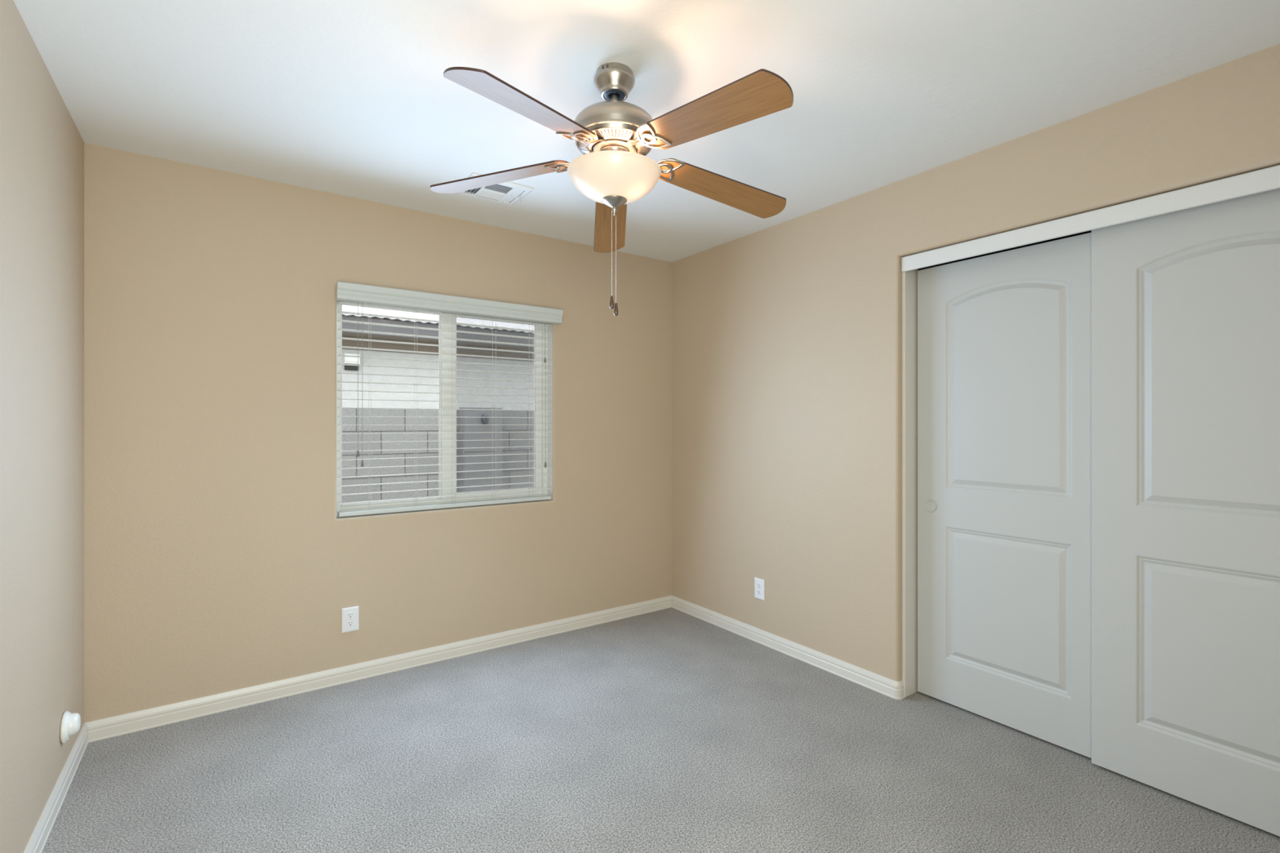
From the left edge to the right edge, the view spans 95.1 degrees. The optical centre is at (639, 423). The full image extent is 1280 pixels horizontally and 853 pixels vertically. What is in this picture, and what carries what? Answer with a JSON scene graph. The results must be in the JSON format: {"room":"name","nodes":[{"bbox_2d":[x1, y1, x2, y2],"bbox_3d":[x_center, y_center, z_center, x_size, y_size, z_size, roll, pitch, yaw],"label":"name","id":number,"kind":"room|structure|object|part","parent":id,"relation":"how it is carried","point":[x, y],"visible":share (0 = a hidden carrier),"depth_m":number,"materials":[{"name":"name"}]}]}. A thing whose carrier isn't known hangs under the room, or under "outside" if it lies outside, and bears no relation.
{"room":"empty bedroom","nodes":[
{"label":"empty bedroom","id":0,"kind":"room"},
{"bbox_2d":[0,0,84,852],"bbox_3d":[-1.320,0.078,0.953,0.120,2.440,3.420,0,0,-35],"label":"wall","id":1,"kind":"structure","parent":0,"point":[42,146],"depth_m":1.78,"materials":[{"name":"paint"}]},
{"bbox_2d":[23,724,88,852],"bbox_3d":[-1.261,1.258,0.986,0.014,0.080,3.405,0,0,-35],"label":"baseboard","id":2,"kind":"structure","parent":1,"relation":"attached to","point":[36,844],"depth_m":1.96,"materials":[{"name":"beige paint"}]},
{"bbox_2d":[59,711,80,743],"bbox_3d":[-2.018,1.074,2.078,0.043,0.106,0.106,0,0,-35],"label":"wall fitting","id":3,"kind":"object","parent":1,"relation":"attached to","point":[70,723],"visible":1,"depth_m":2.06,"materials":[{"name":"white plastic"}]},
{"bbox_3d":[-2.029,1.074,2.071,0.018,0.106,0.106,0,0,-35],"label":"plate","id":4,"kind":"part","parent":3,"relation":"part of","materials":[{"name":"white plastic"}]},
{"bbox_2d":[84,142,671,722],"bbox_3d":[-0.785,0.078,3.525,3.972,2.440,0.155,0,0,-35],"label":"wall","id":5,"kind":"structure","parent":0,"point":[219,557],"depth_m":2.80,"materials":[{"name":"paint"}]},
{"bbox_2d":[342,605,358,632],"bbox_3d":[-1.458,0.987,2.946,0.077,0.121,0.009,0,0,-35],"label":"wall outlet","id":6,"kind":"object","parent":5,"relation":"attached to","point":[349,615],"visible":1,"depth_m":2.94,"materials":[{"name":"white plastic"}]},
{"bbox_2d":[346,620,354,626],"bbox_3d":[-1.456,1.007,2.944,0.034,0.028,0.002,0,0,-35],"label":"socket","id":7,"kind":"object","parent":6,"relation":"attached to","point":[349,623],"depth_m":2.94,"materials":[{"name":"white plastic"}]},
{"bbox_2d":[346,612,354,618],"bbox_3d":[-1.456,0.967,2.944,0.034,0.028,0.002,0,0,-35],"label":"socket","id":8,"kind":"object","parent":6,"relation":"attached to","point":[349,615],"depth_m":2.94,"materials":[{"name":"white plastic"}]},
{"bbox_2d":[84,595,672,742],"bbox_3d":[-1.013,1.258,3.259,3.052,0.080,0.014,0,0,-35],"label":"baseboard","id":9,"kind":"structure","parent":5,"relation":"attached to","point":[126,723],"depth_m":2.92,"materials":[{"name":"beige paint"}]},
{"bbox_2d":[336,300,547,516],"bbox_3d":[-1.088,-0.099,3.355,1.199,1.150,0.078,0,0,-35],"label":"window","id":10,"kind":"structure","parent":5,"relation":"in","point":[446,416],"depth_m":3.33,"materials":[{"name":"white plastic"}]},
{"bbox_3d":[-1.339,-0.102,3.198,0.548,1.083,0.020,0,0,-35],"label":"fixed sash","id":11,"kind":"part","parent":10,"relation":"part of","materials":[{"name":"white plastic"}]},
{"bbox_2d":[335,281,563,516],"bbox_3d":[-1.011,-0.111,3.268,1.234,1.166,0.128,0,0,-35],"label":"blind","id":12,"kind":"object","parent":10,"relation":"attached to","point":[344,291],"visible":1,"depth_m":3.20,"materials":[{"name":"white plastic"}]},
{"bbox_3d":[-1.431,-0.242,2.970,0.002,0.760,0.002,0,0,-35],"label":"pull cord","id":13,"kind":"part","parent":12,"relation":"part of","materials":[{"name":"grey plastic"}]},
{"bbox_3d":[-1.401,-0.081,3.035,0.012,1.105,0.054,0,0,-35],"label":"ladder cord","id":14,"kind":"part","parent":12,"relation":"part of","materials":[{"name":"white fabric"}]},
{"bbox_3d":[-1.041,0.459,3.291,1.176,0.020,0.050,0,0,-35],"label":"rail","id":15,"kind":"part","parent":12,"relation":"part of","materials":[{"name":"white plastic"}]},
{"bbox_3d":[-1.046,-0.081,3.287,0.012,1.105,0.054,0,0,-35],"label":"ladder cord","id":16,"kind":"part","parent":12,"relation":"part of","materials":[{"name":"white fabric"}]},
{"bbox_3d":[-0.853,-0.081,3.425,0.012,1.105,0.054,0,0,-35],"label":"ladder cord","id":17,"kind":"part","parent":12,"relation":"part of","materials":[{"name":"white fabric"}]},
{"bbox_3d":[-0.662,-0.081,3.560,0.012,1.105,0.054,0,0,-35],"label":"ladder cord","id":18,"kind":"part","parent":12,"relation":"part of","materials":[{"name":"white fabric"}]},
{"bbox_3d":[-0.580,-0.512,3.575,0.002,0.220,0.002,0,0,-35],"label":"pull cord","id":19,"kind":"part","parent":12,"relation":"part of","materials":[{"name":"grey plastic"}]},
{"bbox_3d":[-0.577,-0.082,3.580,0.002,0.640,0.002,0,0,-35],"label":"pull cord","id":20,"kind":"part","parent":12,"relation":"part of","materials":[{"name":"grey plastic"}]},
{"bbox_3d":[-0.872,-0.106,3.498,0.620,1.073,0.022,0,0,-35],"label":"sliding sash","id":21,"kind":"part","parent":10,"relation":"part of","materials":[{"name":"white plastic"}]},
{"bbox_2d":[13,0,1279,262],"bbox_3d":[0.496,-1.202,1.543,4.420,0.120,4.880,0,0,-35],"label":"ceiling","id":22,"kind":"structure","parent":0,"point":[349,98],"depth_m":1.93,"materials":[{"name":"white paint"}]},
{"bbox_2d":[457,173,533,205],"bbox_3d":[-0.712,-1.121,2.859,0.304,0.042,0.260,0,0,-35],"label":"ceiling vent","id":23,"kind":"object","parent":22,"relation":"in","point":[506,193],"visible":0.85,"depth_m":2.87,"materials":[{"name":"white metal"}]},
{"bbox_2d":[430,62,793,315],"bbox_3d":[-0.044,-0.746,1.882,1.267,0.791,1.236,0,0,-35],"label":"ceiling fan","id":24,"kind":"object","parent":22,"relation":"hanging from","point":[615,136],"visible":1,"depth_m":1.80,"materials":[{"name":"brown wood"}]},
{"bbox_3d":[-0.483,-0.845,2.011,0.510,0.006,0.136,-5,11,14],"label":"blade","id":25,"kind":"part","parent":24,"relation":"part of","materials":[{"name":"wood"}]},
{"bbox_3d":[-0.296,-0.840,1.557,0.136,0.006,0.510,15,13,29],"label":"blade","id":26,"kind":"part","parent":24,"relation":"part of","materials":[{"name":"wood"}]},
{"bbox_3d":[-0.116,-0.810,2.315,0.136,0.006,0.510,-12,-12,-7],"label":"blade","id":27,"kind":"part","parent":24,"relation":"part of","materials":[{"name":"brown wood"}]},
{"bbox_3d":[-0.092,-0.560,1.910,0.002,0.291,0.002,0,0,-35],"label":"pull chain","id":28,"kind":"part","parent":24,"relation":"part of","materials":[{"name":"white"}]},
{"bbox_3d":[-0.083,-0.773,1.910,0.306,0.095,0.306,0,0,-35],"label":"lamp shade","id":29,"kind":"part","parent":24,"relation":"part of","materials":[{"name":"white glass"}]},
{"bbox_3d":[-0.078,-0.535,1.910,0.002,0.286,0.002,0,0,-35],"label":"pull chain","id":30,"kind":"part","parent":24,"relation":"part of","materials":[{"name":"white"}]},
{"bbox_3d":[0.188,-0.842,1.600,0.136,0.006,0.510,21,-9,-41],"label":"blade","id":31,"kind":"part","parent":24,"relation":"part of","materials":[{"name":"brown wood"}]},
{"bbox_3d":[0.293,-0.828,2.073,0.510,0.006,0.136,10,-14,-23],"label":"blade","id":32,"kind":"part","parent":24,"relation":"part of","materials":[{"name":"brown wood"}]},
{"bbox_2d":[41,607,1279,852],"bbox_3d":[0.496,1.398,1.543,4.420,0.200,4.880,0,0,-35],"label":"floor","id":33,"kind":"structure","parent":0,"point":[671,730],"depth_m":2.19,"materials":[{"name":"grey carpet"}]},
{"bbox_2d":[671,44,1279,680],"bbox_3d":[1.282,0.078,2.801,0.160,2.440,3.420,0,0,-35],"label":"wall","id":34,"kind":"structure","parent":0,"point":[787,335],"depth_m":3.01,"materials":[{"name":"paint"}]},
{"bbox_2d":[754,577,764,600],"bbox_3d":[0.706,0.981,3.466,0.009,0.121,0.077,0,0,-35],"label":"wall outlet","id":35,"kind":"object","parent":34,"relation":"attached to","point":[759,584],"visible":1,"depth_m":3.46,"materials":[{"name":"white plastic"}]},
{"bbox_2d":[671,595,904,699],"bbox_3d":[0.740,1.258,3.449,0.054,0.080,1.706,0,0,-35],"label":"baseboard","id":36,"kind":"structure","parent":34,"relation":"attached to","point":[893,689],"depth_m":3.21,"materials":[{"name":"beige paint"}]},
{"bbox_2d":[902,256,917,697],"bbox_3d":[1.294,0.254,2.805,0.116,2.088,0.016,0,0,-35],"label":"trim","id":37,"kind":"structure","parent":34,"relation":"attached to","point":[909,278],"depth_m":2.79,"materials":[{"name":"beige paint"}]},
{"bbox_2d":[917,232,1091,758],"bbox_3d":[1.565,0.277,2.508,0.039,2.019,0.760,0,0,-35],"label":"door","id":38,"kind":"structure","parent":34,"relation":"in","point":[1004,339],"depth_m":2.48,"materials":[{"name":"grey paint"}]},
{"bbox_3d":[1.368,0.389,2.756,0.006,0.058,0.058,0,0,-35],"label":"finger pull","id":39,"kind":"part","parent":38,"relation":"part of","materials":[{"name":"grey paint"}]},
{"bbox_2d":[901,164,1279,271],"bbox_3d":[1.676,-0.751,2.161,0.016,0.070,1.502,0,0,-35],"label":"trim","id":40,"kind":"structure","parent":34,"relation":"attached to","point":[1268,179],"depth_m":2.11,"materials":[{"name":"white paint"}]},
{"bbox_2d":[1091,188,1279,836],"bbox_3d":[1.945,0.271,1.917,0.034,2.031,0.762,0,0,-35],"label":"door","id":41,"kind":"structure","parent":34,"relation":"in","point":[1185,304],"depth_m":1.99,"materials":[{"name":"grey paint"}]},
{"bbox_2d":[917,230,1091,271],"bbox_3d":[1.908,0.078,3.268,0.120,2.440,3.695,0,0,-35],"label":"door track","id":42,"kind":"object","parent":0,"point":[1090,231],"depth_m":3.10,"materials":[{"name":"metal"}]},
{"label":"outside","id":43,"kind":"structure","parent":0,"visible":0},
{"bbox_3d":[-3.293,1.748,9.103,18.000,0.100,11.845,0,0,-35],"label":"ground","id":44,"kind":"structure","parent":43,"visible":0},
{"bbox_2d":[342,304,533,409],"bbox_3d":[-2.629,-0.163,8.168,18.000,3.722,3.140,0,0,-35],"label":"house","id":45,"kind":"structure","parent":44,"relation":"on","point":[345,360],"depth_m":6.93,"materials":[{"name":"paint"}]},
{"bbox_2d":[343,353,359,370],"bbox_3d":[-3.223,-0.687,6.549,0.155,0.180,0.089,0,0,-35],"label":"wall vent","id":46,"kind":"object","parent":45,"relation":"attached to","point":[347,360],"depth_m":6.53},
{"bbox_2d":[342,408,535,504],"bbox_3d":[-2.008,0.783,5.475,14.000,1.830,0.150,0,0,-35],"label":"wall","id":47,"kind":"structure","parent":44,"relation":"on","point":[392,433],"depth_m":5.30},
{"bbox_2d":[458,407,502,497],"bbox_3d":[-1.518,0.773,5.620,0.390,1.850,0.178,0,0,-35],"label":"meter box","id":48,"kind":"object","parent":44,"relation":"on","point":[484,433],"visible":0.77,"depth_m":5.58,"materials":[{"name":"grey metal"}]},
{"bbox_3d":[-1.525,0.258,5.575,0.305,0.790,0.005,0,0,-35],"label":"cabinet door","id":49,"kind":"part","parent":48,"relation":"part of","materials":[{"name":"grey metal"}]}
]}

